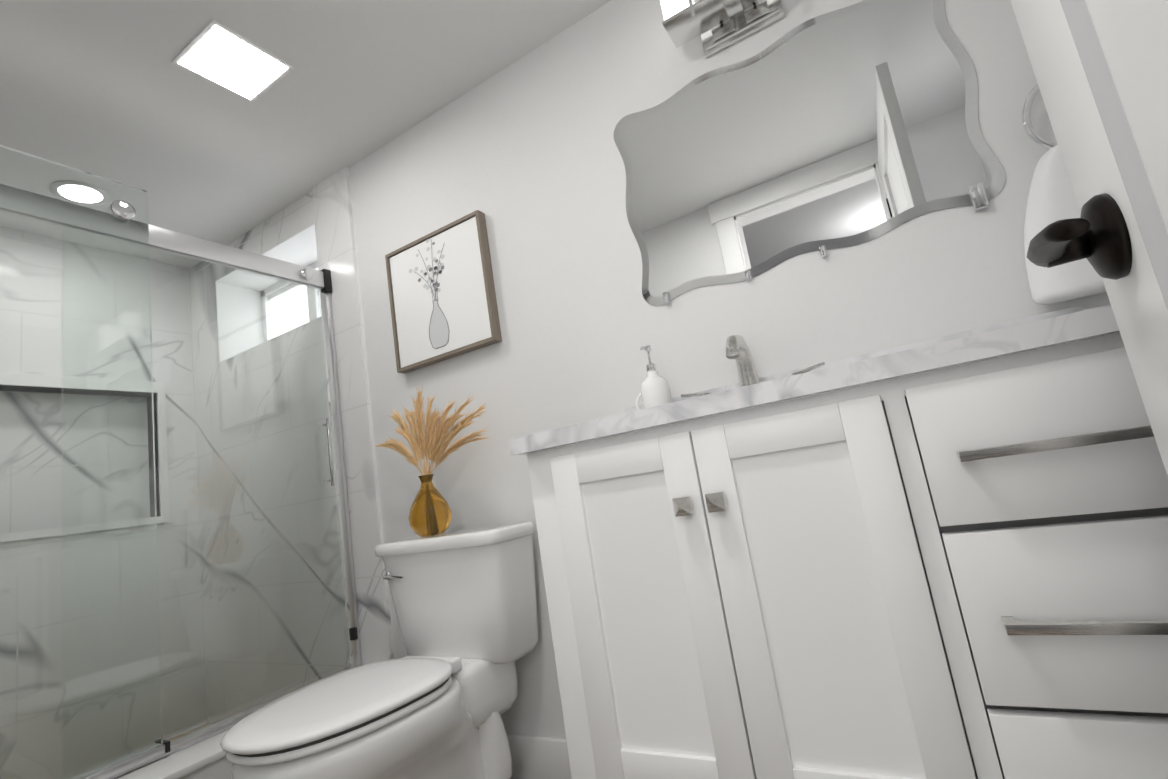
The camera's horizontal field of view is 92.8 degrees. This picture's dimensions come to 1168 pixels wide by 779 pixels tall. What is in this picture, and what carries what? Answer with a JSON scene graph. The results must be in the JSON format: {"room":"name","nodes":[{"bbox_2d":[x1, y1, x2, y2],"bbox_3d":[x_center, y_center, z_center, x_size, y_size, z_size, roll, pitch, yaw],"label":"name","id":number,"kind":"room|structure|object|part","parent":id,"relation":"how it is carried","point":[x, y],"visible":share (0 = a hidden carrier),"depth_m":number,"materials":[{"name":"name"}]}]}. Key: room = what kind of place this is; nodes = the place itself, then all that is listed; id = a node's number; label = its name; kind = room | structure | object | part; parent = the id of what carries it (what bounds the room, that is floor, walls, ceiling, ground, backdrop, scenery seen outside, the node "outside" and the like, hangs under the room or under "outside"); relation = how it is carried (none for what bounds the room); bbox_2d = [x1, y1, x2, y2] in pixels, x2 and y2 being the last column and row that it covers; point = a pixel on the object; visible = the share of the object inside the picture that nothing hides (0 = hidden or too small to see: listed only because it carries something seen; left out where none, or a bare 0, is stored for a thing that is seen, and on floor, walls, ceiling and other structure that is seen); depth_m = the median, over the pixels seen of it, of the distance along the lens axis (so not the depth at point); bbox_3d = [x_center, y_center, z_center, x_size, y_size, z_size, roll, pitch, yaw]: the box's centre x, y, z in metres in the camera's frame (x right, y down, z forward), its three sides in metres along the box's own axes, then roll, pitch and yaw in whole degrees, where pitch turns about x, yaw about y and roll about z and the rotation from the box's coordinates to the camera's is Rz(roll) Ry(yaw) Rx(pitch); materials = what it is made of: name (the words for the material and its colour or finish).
{"room":"bathroom","nodes":[
{"label":"bathroom","id":0,"kind":"room"},
{"bbox_2d":[0,226,207,778],"bbox_3d":[-2.254,0.407,1.912,0.162,2.140,1.620,-14,-11,29],"label":"wall","id":1,"kind":"structure","parent":0,"point":[27,422],"depth_m":2.26,"materials":[{"name":"stone"}]},
{"bbox_2d":[0,0,610,268],"bbox_3d":[-1.058,-1.161,0.527,4.210,0.080,3.600,-14,-11,29],"label":"ceiling","id":2,"kind":"structure","parent":0,"point":[107,89],"depth_m":1.72,"materials":[{"name":"paint"}]},
{"bbox_2d":[49,180,109,204],"bbox_3d":[-1.862,-0.725,2.059,0.168,0.006,0.168,-14,-11,29],"label":"recessed light","id":3,"kind":"object","parent":2,"relation":"in","point":[70,194],"depth_m":2.05,"materials":[{"name":"white plastic"}]},
{"bbox_2d":[171,19,294,102],"bbox_3d":[-1.011,-0.939,1.610,0.224,0.006,0.224,-14,-11,29],"label":"recessed light","id":4,"kind":"object","parent":2,"relation":"in","point":[217,53],"visible":1,"depth_m":1.60,"materials":[{"name":"white plastic"}]},
{"bbox_2d":[189,0,1109,738],"bbox_3d":[-0.297,0.092,1.902,3.630,2.140,0.300,-14,-11,29],"label":"wall","id":5,"kind":"structure","parent":0,"point":[523,154],"depth_m":1.66,"materials":[{"name":"paint"}]},
{"bbox_2d":[215,167,393,668],"bbox_3d":[-1.132,0.152,2.356,0.990,1.844,0.274,-14,-11,29],"label":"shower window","id":6,"kind":"structure","parent":5,"relation":"in","point":[299,248],"depth_m":2.09,"materials":[{"name":"white tile"}]},
{"bbox_2d":[385,210,501,372],"bbox_3d":[-0.478,-0.312,1.843,0.432,0.428,0.034,-14,-11,29],"label":"framed art","id":7,"kind":"object","parent":5,"relation":"attached to","point":[442,298],"visible":1,"depth_m":1.82,"materials":[{"name":"white paper"}]},
{"bbox_2d":[507,733,571,778],"bbox_3d":[-0.174,1.048,1.572,1.000,0.132,0.016,-14,-11,29],"label":"baseboard","id":8,"kind":"structure","parent":5,"relation":"attached to","point":[537,757],"depth_m":1.52,"materials":[{"name":"white"}]},
{"bbox_2d":[660,0,784,57],"bbox_3d":[0.352,-0.979,1.349,0.324,0.200,0.132,-14,-11,29],"label":"sconce","id":9,"kind":"object","parent":5,"relation":"attached to","point":[717,25],"visible":1,"depth_m":1.37,"materials":[{"name":"silver metal"}]},
{"bbox_2d":[614,0,1005,305],"bbox_3d":[0.456,-0.564,1.325,0.804,0.572,0.014,-14,-11,29],"label":"vanity mirror","id":10,"kind":"object","parent":5,"relation":"attached to","point":[854,124],"visible":1,"depth_m":1.29,"materials":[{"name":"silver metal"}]},
{"bbox_2d":[1022,83,1105,303],"bbox_3d":[0.914,-0.405,1.017,0.250,0.466,0.061,-14,-11,29],"label":"towel ring","id":11,"kind":"object","parent":5,"relation":"attached to","point":[1051,198],"visible":0.27,"depth_m":1.02,"materials":[{"name":"white fabric"}]},
{"bbox_3d":[-0.536,1.110,1.022,3.630,0.060,1.920,-14,-11,29],"label":"floor","id":12,"kind":"structure","parent":0,"visible":0},
{"bbox_2d":[167,724,211,741],"bbox_3d":[-1.586,1.309,1.520,0.980,0.046,1.500,-14,-11,29],"label":"floor","id":13,"kind":"structure","parent":12,"relation":"on","point":[187,733],"depth_m":2.32,"materials":[{"name":"beige tile"}]},
{"bbox_2d":[115,669,347,778],"bbox_3d":[-1.092,1.054,1.240,0.256,0.295,1.486,-14,-11,29],"label":"shower curb","id":14,"kind":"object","parent":12,"relation":"on","point":[205,759],"depth_m":1.37,"materials":[{"name":"stone"}]},
{"bbox_2d":[0,145,361,778],"bbox_3d":[-1.255,0.161,1.405,0.058,1.550,1.482,-14,-11,29],"label":"shower door","id":15,"kind":"structure","parent":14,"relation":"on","point":[120,224],"depth_m":1.54,"materials":[{"name":"clear glass"}]},
{"bbox_2d":[220,522,537,778],"bbox_3d":[-0.453,0.746,1.322,0.472,0.720,0.728,-14,-11,29],"label":"toilet","id":16,"kind":"object","parent":12,"relation":"on","point":[438,701],"visible":1,"depth_m":1.38,"materials":[{"name":"white ceramic"}]},
{"bbox_3d":[-0.518,0.687,1.234,0.372,0.045,0.503,-14,-11,29],"label":"seat","id":17,"kind":"part","parent":16,"relation":"part of","materials":[{"name":"white plastic"}]},
{"bbox_2d":[375,386,488,536],"bbox_3d":[-0.446,0.201,1.632,0.486,0.441,0.122,-14,-11,29],"label":"vase","id":18,"kind":"object","parent":16,"relation":"on","point":[430,513],"visible":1,"depth_m":1.61,"materials":[{"name":"orange glass"}]},
{"bbox_3d":[-0.453,0.338,1.625,0.122,0.174,0.122,-14,-11,29],"label":"vase glass","id":19,"kind":"part","parent":18,"relation":"part of","materials":[{"name":"orange"}]},
{"bbox_3d":[-0.354,0.584,1.569,0.472,0.353,0.226,-14,-11,29],"label":"tank","id":20,"kind":"part","parent":16,"relation":"part of","materials":[{"name":"white ceramic"}]},
{"bbox_2d":[509,304,1167,778],"bbox_3d":[0.446,0.359,0.948,0.945,1.071,0.551,-14,-11,29],"label":"bathroom vanity","id":21,"kind":"object","parent":12,"relation":"on","point":[941,558],"visible":1,"depth_m":0.73,"materials":[{"name":"white wood"}]},
{"bbox_2d":[636,345,671,409],"bbox_3d":[0.160,-0.005,1.359,0.094,0.204,0.080,-14,-11,29],"label":"soap dispenser","id":22,"kind":"object","parent":21,"relation":"on","point":[655,388],"visible":0.73,"depth_m":1.33,"materials":[{"name":"white ceramic"}]},
{"bbox_2d":[680,334,825,421],"bbox_3d":[0.353,-0.039,1.235,0.328,0.171,0.146,-14,-11,29],"label":"faucet","id":23,"kind":"object","parent":21,"relation":"on","point":[736,348],"depth_m":1.25,"materials":[{"name":"silver metal"}]},
{"bbox_3d":[-1.162,-0.021,0.431,3.630,2.140,0.120,-14,-11,29],"label":"wall","id":24,"kind":"structure","parent":0,"visible":0},
{"bbox_2d":[1010,0,1167,475],"bbox_3d":[0.231,-0.232,0.162,0.068,2.012,0.772,-14,-11,29],"label":"door","id":25,"kind":"structure","parent":24,"relation":"in","point":[1100,68],"depth_m":0.40,"materials":[{"name":"white paint"}]},
{"bbox_2d":[1027,193,1131,279],"bbox_3d":[0.410,-0.123,0.403,0.150,0.067,0.163,-14,-11,29],"label":"door handle","id":26,"kind":"object","parent":25,"relation":"attached to","point":[1096,234],"depth_m":0.41,"materials":[{"name":"black metal"}]}
]}

